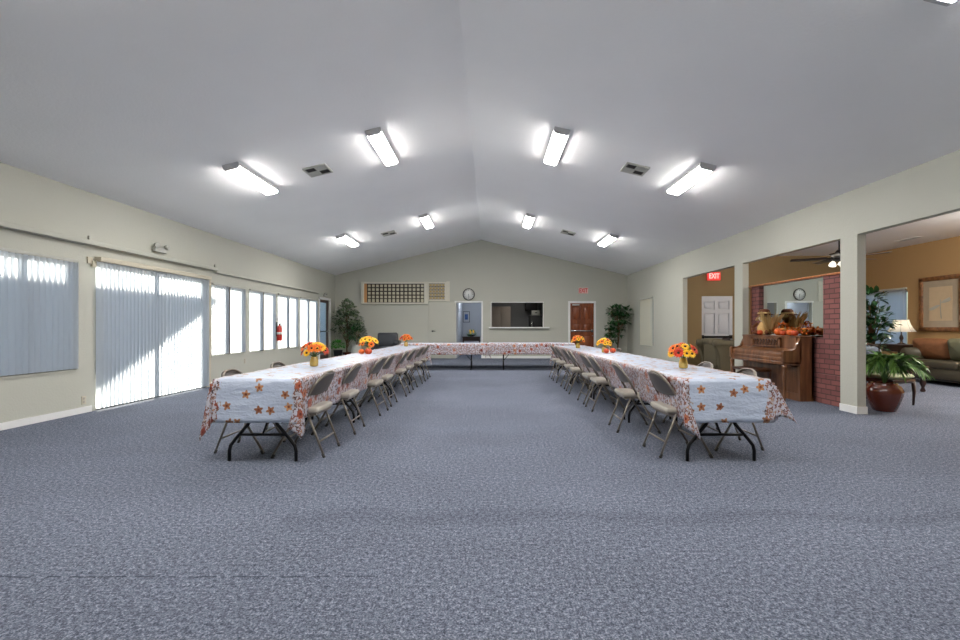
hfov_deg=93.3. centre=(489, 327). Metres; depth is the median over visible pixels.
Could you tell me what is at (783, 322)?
wicker basket
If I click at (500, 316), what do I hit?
tall cabinet
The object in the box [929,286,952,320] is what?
print
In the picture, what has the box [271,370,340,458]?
folding chair
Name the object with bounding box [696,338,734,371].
armchair
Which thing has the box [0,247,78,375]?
vertical blind
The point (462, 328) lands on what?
wall
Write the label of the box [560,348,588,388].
folding chair
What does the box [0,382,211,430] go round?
baseboard
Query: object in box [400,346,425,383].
folding chair
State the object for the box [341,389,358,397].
seat cushion
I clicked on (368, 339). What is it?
flower bouquet
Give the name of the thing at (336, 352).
pot
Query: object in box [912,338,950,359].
throw pillow
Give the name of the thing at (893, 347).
console table
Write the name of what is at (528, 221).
diffuser
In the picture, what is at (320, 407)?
seat cushion
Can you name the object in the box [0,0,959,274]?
ceiling
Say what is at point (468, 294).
wall clock
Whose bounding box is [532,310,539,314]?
storage box
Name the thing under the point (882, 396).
pot
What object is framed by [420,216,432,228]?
diffuser
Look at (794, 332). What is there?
pumpkin
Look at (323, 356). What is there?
door frame
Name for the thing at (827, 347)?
brick wall
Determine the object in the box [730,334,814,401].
upright piano
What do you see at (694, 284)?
wall
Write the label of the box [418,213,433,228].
ceiling light
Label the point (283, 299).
vertical blind
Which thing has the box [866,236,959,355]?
wall
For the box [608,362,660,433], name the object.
folding chair
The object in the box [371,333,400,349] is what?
armchair
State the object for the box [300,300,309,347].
window
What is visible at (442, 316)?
door
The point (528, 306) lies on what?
upper cabinet
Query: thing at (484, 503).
floor
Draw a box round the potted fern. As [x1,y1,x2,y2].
[329,339,346,356]
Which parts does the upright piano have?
leg, panel, panel moulding, panel, lid, leg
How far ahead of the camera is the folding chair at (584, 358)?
7.12 m
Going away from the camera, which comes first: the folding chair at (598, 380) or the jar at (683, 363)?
the jar at (683, 363)
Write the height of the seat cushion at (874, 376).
0.160 m
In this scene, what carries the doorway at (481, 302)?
in the wall at (495, 272)
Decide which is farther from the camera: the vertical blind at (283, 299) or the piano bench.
the vertical blind at (283, 299)
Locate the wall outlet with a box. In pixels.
[81,396,85,404]
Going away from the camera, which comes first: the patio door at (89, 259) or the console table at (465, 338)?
the patio door at (89, 259)
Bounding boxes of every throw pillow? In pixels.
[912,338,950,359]
[947,338,959,360]
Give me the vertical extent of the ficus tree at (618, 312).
2.014 m
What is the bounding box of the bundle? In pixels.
[759,311,784,332]
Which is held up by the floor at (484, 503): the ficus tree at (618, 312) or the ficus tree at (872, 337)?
the ficus tree at (872, 337)
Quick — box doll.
[751,309,772,334]
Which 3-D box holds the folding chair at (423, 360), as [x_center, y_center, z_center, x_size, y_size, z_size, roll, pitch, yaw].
[-1.653,0.805,10.680,0.497,0.790,0.473,0,0,0]
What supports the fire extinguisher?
attached to the wall at (27, 198)
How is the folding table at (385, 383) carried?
on the floor at (484, 503)
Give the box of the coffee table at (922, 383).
[886,366,928,391]
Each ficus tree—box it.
[330,298,364,354]
[604,321,618,347]
[605,303,631,347]
[866,285,900,398]
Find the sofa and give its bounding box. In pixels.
[900,347,959,383]
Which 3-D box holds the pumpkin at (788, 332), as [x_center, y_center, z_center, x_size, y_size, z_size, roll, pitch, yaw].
[5.019,0.073,7.559,0.122,0.120,0.123,0,0,-27]
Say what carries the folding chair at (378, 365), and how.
on the floor at (484, 503)
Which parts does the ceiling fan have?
blade, blade, lamp shade, blade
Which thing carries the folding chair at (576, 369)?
on the floor at (484, 503)
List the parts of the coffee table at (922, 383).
leg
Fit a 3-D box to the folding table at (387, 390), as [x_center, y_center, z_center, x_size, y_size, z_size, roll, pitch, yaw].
[-1.989,0.824,6.705,0.740,0.738,1.820,0,0,1]
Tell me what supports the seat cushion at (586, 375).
on the folding chair at (584, 358)
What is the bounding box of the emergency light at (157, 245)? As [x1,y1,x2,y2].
[152,242,169,253]
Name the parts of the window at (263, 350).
frame, sill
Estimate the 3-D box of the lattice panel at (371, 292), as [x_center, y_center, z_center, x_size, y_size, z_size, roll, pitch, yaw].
[-3.475,-1.262,16.630,2.450,0.810,0.100,0,0,0]
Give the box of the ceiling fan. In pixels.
[790,241,891,266]
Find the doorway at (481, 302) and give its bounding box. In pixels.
[455,301,482,357]
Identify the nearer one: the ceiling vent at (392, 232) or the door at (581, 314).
the ceiling vent at (392, 232)
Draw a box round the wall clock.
[463,288,474,299]
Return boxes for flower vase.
[300,341,328,365]
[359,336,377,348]
[399,334,412,345]
[571,335,584,347]
[596,338,611,352]
[668,343,697,367]
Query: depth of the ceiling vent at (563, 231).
12.47 m
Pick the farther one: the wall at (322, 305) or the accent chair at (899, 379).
the wall at (322, 305)
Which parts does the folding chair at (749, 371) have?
leg, frame, backrest, leg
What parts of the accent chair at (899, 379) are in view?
backrest, seat frame, leg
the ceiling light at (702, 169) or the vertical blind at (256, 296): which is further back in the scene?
the vertical blind at (256, 296)
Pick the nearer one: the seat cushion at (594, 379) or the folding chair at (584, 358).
the seat cushion at (594, 379)
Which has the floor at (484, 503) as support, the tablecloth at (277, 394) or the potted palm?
the potted palm
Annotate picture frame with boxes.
[463,311,469,321]
[918,274,959,331]
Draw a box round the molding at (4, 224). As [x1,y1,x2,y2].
[0,220,318,292]
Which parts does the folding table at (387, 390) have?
leg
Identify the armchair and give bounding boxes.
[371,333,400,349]
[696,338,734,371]
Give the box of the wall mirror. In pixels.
[762,277,822,336]
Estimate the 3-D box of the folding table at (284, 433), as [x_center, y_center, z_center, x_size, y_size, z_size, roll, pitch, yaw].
[-2.016,0.824,4.875,0.740,0.738,1.820,0,0,1]
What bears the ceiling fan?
hanging from the ceiling at (945, 226)
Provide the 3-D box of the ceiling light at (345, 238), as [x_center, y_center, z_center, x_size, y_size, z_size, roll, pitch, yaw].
[-3.805,-2.332,12.180,0.238,0.131,1.264,0,0,0]
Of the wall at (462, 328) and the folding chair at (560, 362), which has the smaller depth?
the folding chair at (560, 362)
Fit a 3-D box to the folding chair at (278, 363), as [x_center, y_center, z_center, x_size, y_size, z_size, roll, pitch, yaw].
[-2.354,0.805,5.450,0.497,0.790,0.473,0,0,1]
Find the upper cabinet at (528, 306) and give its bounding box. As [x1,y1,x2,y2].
[525,303,537,310]
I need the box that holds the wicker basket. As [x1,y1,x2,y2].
[773,321,790,334]
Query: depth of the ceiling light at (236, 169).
7.05 m
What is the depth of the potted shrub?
15.59 m
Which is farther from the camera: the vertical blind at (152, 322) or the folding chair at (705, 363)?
the vertical blind at (152, 322)
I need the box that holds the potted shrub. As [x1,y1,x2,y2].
[346,322,366,353]
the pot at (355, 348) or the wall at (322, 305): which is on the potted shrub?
the pot at (355, 348)
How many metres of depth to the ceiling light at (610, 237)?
11.97 m
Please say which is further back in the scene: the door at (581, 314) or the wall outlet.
the door at (581, 314)
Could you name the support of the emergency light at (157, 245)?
attached to the wall at (27, 198)
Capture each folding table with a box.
[228,400,354,461]
[311,384,388,419]
[383,373,409,397]
[572,373,595,397]
[593,384,671,419]
[628,399,755,460]
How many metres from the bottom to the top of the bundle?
0.434 m
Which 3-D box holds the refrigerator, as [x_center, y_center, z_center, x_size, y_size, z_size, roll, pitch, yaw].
[2.060,0.328,18.259,0.920,1.620,0.762,0,0,0]
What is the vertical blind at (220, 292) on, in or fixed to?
attached to the window at (230, 353)
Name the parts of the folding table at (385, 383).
leg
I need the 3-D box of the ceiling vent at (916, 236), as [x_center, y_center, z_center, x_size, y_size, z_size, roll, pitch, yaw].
[9.620,-2.029,10.420,0.160,0.016,0.560,0,0,0]
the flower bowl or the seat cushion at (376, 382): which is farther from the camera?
the flower bowl
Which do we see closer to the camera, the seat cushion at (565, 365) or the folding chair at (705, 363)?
the folding chair at (705, 363)
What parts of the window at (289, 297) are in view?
frame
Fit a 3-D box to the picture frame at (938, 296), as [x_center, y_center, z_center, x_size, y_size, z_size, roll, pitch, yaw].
[10.438,-0.552,10.500,0.063,1.290,1.040,0,0,0]
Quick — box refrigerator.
[528,315,542,326]
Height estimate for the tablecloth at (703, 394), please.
0.519 m
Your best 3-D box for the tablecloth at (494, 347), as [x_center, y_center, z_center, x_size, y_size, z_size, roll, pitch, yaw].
[1.180,0.647,13.002,2.613,0.425,0.975,0,0,0]
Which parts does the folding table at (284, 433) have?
leg, leg, leg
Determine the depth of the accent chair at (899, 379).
6.95 m
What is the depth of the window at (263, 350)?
11.31 m
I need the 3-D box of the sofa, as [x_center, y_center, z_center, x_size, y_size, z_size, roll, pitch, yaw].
[9.775,0.743,9.000,0.990,0.900,2.520,0,0,0]
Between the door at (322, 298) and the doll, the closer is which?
the doll
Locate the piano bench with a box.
[732,366,771,378]
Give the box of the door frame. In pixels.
[568,301,595,347]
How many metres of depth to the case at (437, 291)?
16.65 m
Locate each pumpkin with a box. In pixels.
[365,348,371,353]
[774,327,782,334]
[786,328,792,335]
[791,329,798,335]
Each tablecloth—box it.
[199,345,431,440]
[399,343,490,357]
[485,342,574,357]
[550,345,796,438]
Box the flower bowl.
[466,330,475,336]
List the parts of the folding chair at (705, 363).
frame, backrest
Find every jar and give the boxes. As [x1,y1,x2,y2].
[310,356,318,365]
[679,358,687,367]
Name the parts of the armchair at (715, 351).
backrest, armrest, armrest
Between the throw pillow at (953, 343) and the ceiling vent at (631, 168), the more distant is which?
the throw pillow at (953, 343)
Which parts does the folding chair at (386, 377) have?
leg, frame, backrest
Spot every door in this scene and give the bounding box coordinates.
[87,257,210,386]
[319,297,330,358]
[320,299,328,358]
[429,303,455,357]
[570,303,593,346]
[702,294,733,339]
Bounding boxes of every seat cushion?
[308,401,332,412]
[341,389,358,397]
[367,379,382,385]
[381,374,392,379]
[395,368,405,372]
[556,360,565,363]
[564,364,574,367]
[570,367,583,371]
[582,373,596,377]
[590,377,609,382]
[614,388,639,396]
[650,401,676,412]
[866,372,914,379]
[911,359,959,370]
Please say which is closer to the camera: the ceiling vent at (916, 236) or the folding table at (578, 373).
the folding table at (578, 373)
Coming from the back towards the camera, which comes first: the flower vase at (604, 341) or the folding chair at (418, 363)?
the folding chair at (418, 363)
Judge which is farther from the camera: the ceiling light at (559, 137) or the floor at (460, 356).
the floor at (460, 356)
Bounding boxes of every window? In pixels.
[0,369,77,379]
[211,283,244,356]
[249,290,274,352]
[278,297,297,349]
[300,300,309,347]
[489,302,549,327]
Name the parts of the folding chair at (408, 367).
backrest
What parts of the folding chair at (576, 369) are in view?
backrest, frame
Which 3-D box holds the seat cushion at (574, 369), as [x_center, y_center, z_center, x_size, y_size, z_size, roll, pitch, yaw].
[1.695,0.764,8.300,0.405,0.052,0.400,0,0,2]
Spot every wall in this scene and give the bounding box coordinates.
[0,162,334,422]
[211,285,325,344]
[211,307,249,350]
[335,240,626,355]
[456,303,480,357]
[491,303,542,326]
[627,150,959,406]
[687,275,701,365]
[702,256,839,337]
[751,274,839,406]
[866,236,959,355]
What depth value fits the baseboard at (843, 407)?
6.30 m
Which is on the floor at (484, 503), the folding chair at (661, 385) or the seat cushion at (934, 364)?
the folding chair at (661, 385)
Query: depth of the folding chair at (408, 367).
8.72 m
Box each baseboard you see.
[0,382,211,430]
[483,356,550,357]
[839,403,867,413]
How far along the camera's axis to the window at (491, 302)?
16.67 m
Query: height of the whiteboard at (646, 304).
1.540 m
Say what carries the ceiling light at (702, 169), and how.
attached to the ceiling at (795, 105)
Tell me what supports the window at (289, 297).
in the wall at (27, 198)
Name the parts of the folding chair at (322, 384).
leg, leg, leg, frame, backrest, leg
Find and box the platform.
[413,358,564,367]
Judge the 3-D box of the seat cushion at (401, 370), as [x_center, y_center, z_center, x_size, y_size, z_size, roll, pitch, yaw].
[-1.702,0.764,8.020,0.405,0.052,0.400,0,0,-1]
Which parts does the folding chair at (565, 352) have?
backrest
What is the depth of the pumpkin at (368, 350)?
7.52 m
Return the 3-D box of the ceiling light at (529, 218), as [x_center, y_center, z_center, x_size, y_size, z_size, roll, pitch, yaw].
[1.055,-2.856,12.180,0.238,0.131,1.264,0,0,0]
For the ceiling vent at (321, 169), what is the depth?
7.48 m
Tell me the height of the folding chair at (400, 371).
0.790 m
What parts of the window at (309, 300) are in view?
frame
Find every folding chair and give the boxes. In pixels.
[214,369,285,453]
[265,361,320,430]
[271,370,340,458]
[311,363,364,434]
[344,357,388,415]
[359,354,397,406]
[378,351,410,396]
[388,348,417,389]
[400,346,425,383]
[407,345,430,378]
[549,345,570,378]
[552,346,578,382]
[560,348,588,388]
[566,350,595,394]
[577,353,613,404]
[585,356,626,411]
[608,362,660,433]
[642,370,712,457]
[662,361,717,430]
[699,368,763,450]
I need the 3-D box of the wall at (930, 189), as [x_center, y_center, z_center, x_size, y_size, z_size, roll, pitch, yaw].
[5.130,-0.372,7.610,0.120,3.170,18.420,0,0,0]
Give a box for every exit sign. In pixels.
[578,288,587,293]
[707,272,719,279]
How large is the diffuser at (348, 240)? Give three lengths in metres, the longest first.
1.200 x 0.220 x 0.031 m
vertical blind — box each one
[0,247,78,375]
[91,257,211,408]
[212,283,245,354]
[249,289,275,350]
[278,293,298,347]
[300,297,317,345]
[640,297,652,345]
[866,287,906,345]
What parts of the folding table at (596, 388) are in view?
leg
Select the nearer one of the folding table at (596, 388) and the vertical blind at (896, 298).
the folding table at (596, 388)
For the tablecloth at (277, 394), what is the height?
0.521 m
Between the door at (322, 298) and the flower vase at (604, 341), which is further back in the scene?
the door at (322, 298)
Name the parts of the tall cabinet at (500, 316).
door, door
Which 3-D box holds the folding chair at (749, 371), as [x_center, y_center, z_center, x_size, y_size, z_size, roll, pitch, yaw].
[2.419,0.805,4.600,0.497,0.790,0.473,0,0,0]
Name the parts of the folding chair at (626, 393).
leg, backrest, leg, frame, leg, leg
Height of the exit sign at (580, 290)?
0.210 m
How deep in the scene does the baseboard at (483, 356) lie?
16.67 m
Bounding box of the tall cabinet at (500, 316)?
[491,307,510,326]
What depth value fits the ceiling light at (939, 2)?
3.19 m
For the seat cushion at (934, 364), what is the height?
0.170 m
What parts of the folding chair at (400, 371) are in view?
backrest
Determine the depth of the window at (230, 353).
9.83 m
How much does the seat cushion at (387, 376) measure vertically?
0.052 m
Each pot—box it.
[333,350,342,356]
[351,344,360,353]
[866,381,904,411]
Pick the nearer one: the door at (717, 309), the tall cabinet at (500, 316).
the door at (717, 309)
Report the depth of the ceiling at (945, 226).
10.04 m
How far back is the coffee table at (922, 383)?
8.37 m
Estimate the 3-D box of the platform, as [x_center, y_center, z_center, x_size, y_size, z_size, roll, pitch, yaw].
[-0.300,1.163,15.135,10.740,0.060,3.370,0,0,0]
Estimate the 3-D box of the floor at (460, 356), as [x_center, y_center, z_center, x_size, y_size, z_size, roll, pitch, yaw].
[0.250,1.216,18.460,5.100,0.155,3.280,0,0,0]
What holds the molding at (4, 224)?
attached to the wall at (27, 198)
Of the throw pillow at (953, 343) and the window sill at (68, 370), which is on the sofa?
the throw pillow at (953, 343)
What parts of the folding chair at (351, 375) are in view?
leg, leg, leg, frame, backrest, leg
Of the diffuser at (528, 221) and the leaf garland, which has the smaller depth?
the leaf garland
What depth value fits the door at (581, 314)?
16.71 m
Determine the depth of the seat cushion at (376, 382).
6.19 m
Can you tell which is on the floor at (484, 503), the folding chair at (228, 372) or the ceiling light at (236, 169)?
the folding chair at (228, 372)
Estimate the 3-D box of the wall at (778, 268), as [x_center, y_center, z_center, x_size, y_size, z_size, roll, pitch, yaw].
[7.900,-0.412,12.970,5.420,3.250,0.140,0,0,0]
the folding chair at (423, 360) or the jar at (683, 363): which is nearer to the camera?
the jar at (683, 363)
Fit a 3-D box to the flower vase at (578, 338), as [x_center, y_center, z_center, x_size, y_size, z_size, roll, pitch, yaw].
[1.927,0.305,9.861,0.306,0.279,0.269,0,0,0]
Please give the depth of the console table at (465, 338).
18.82 m
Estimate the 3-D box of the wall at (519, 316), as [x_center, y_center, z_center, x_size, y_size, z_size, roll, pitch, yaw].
[1.375,-0.107,18.060,2.750,2.600,2.480,0,0,0]
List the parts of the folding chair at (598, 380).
leg, backrest, leg, frame, leg, leg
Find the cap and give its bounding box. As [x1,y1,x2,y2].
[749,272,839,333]
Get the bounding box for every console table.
[462,336,479,342]
[879,344,912,354]
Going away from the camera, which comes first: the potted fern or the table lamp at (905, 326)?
the table lamp at (905, 326)
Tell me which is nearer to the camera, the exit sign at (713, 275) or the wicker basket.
the wicker basket
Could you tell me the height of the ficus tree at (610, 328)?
1.398 m
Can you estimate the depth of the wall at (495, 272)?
16.68 m
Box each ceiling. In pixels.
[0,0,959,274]
[780,211,959,255]
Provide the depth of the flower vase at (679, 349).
4.91 m
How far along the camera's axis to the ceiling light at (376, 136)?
7.04 m
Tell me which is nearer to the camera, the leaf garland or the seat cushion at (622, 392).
the seat cushion at (622, 392)
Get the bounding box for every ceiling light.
[222,162,278,195]
[336,233,358,246]
[365,127,397,166]
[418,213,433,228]
[523,213,534,228]
[544,126,569,165]
[598,233,618,246]
[666,162,715,195]
[924,0,955,5]
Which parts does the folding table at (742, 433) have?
leg, leg, leg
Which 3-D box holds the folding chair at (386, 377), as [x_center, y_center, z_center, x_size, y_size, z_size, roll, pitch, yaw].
[-1.708,0.805,7.030,0.497,0.790,0.473,0,0,1]
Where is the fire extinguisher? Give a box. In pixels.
[276,322,283,340]
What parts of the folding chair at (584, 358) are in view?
backrest, leg, frame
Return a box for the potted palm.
[866,350,935,411]
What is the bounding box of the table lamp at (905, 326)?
[887,320,916,343]
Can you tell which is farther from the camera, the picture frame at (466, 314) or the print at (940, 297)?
the picture frame at (466, 314)
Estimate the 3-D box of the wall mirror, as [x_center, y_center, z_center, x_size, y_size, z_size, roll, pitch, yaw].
[5.322,-0.322,8.010,0.013,0.960,1.680,0,0,0]
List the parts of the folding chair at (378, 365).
leg, leg, frame, backrest, leg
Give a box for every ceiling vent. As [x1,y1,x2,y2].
[302,163,332,177]
[381,230,396,236]
[560,229,575,235]
[620,162,649,176]
[894,236,922,241]
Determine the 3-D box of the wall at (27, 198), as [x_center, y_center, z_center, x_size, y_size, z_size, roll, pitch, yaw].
[-5.740,-0.372,7.610,0.140,3.170,18.420,0,0,0]
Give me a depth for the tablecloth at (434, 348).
12.62 m
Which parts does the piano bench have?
seat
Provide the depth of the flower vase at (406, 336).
10.71 m
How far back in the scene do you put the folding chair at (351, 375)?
5.14 m
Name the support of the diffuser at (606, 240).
attached to the ceiling light at (610, 237)
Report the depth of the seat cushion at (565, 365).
8.80 m
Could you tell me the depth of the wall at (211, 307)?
24.46 m
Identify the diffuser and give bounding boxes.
[339,236,358,246]
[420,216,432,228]
[523,216,533,227]
[598,236,615,246]
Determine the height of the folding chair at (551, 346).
0.790 m
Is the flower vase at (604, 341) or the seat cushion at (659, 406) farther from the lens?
the flower vase at (604, 341)
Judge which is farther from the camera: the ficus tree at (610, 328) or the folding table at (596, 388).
the ficus tree at (610, 328)
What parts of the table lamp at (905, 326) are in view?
lamp shade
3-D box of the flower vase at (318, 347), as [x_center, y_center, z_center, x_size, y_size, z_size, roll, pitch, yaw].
[-2.011,0.302,5.226,0.283,0.287,0.282,0,0,35]
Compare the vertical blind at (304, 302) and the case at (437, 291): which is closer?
the vertical blind at (304, 302)
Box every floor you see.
[0,368,959,639]
[458,355,480,357]
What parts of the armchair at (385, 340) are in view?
backrest, armrest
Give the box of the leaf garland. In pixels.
[769,326,812,334]
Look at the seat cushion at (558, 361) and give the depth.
9.84 m
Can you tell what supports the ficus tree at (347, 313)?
on the platform
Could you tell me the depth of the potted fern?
15.45 m
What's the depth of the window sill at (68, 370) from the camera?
5.66 m
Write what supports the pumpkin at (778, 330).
on the upright piano
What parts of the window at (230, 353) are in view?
sill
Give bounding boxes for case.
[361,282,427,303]
[428,281,449,300]
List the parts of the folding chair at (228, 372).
leg, backrest, frame, leg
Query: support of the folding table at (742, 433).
on the floor at (484, 503)
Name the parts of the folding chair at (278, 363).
backrest, frame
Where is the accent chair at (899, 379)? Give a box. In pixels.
[866,342,915,404]

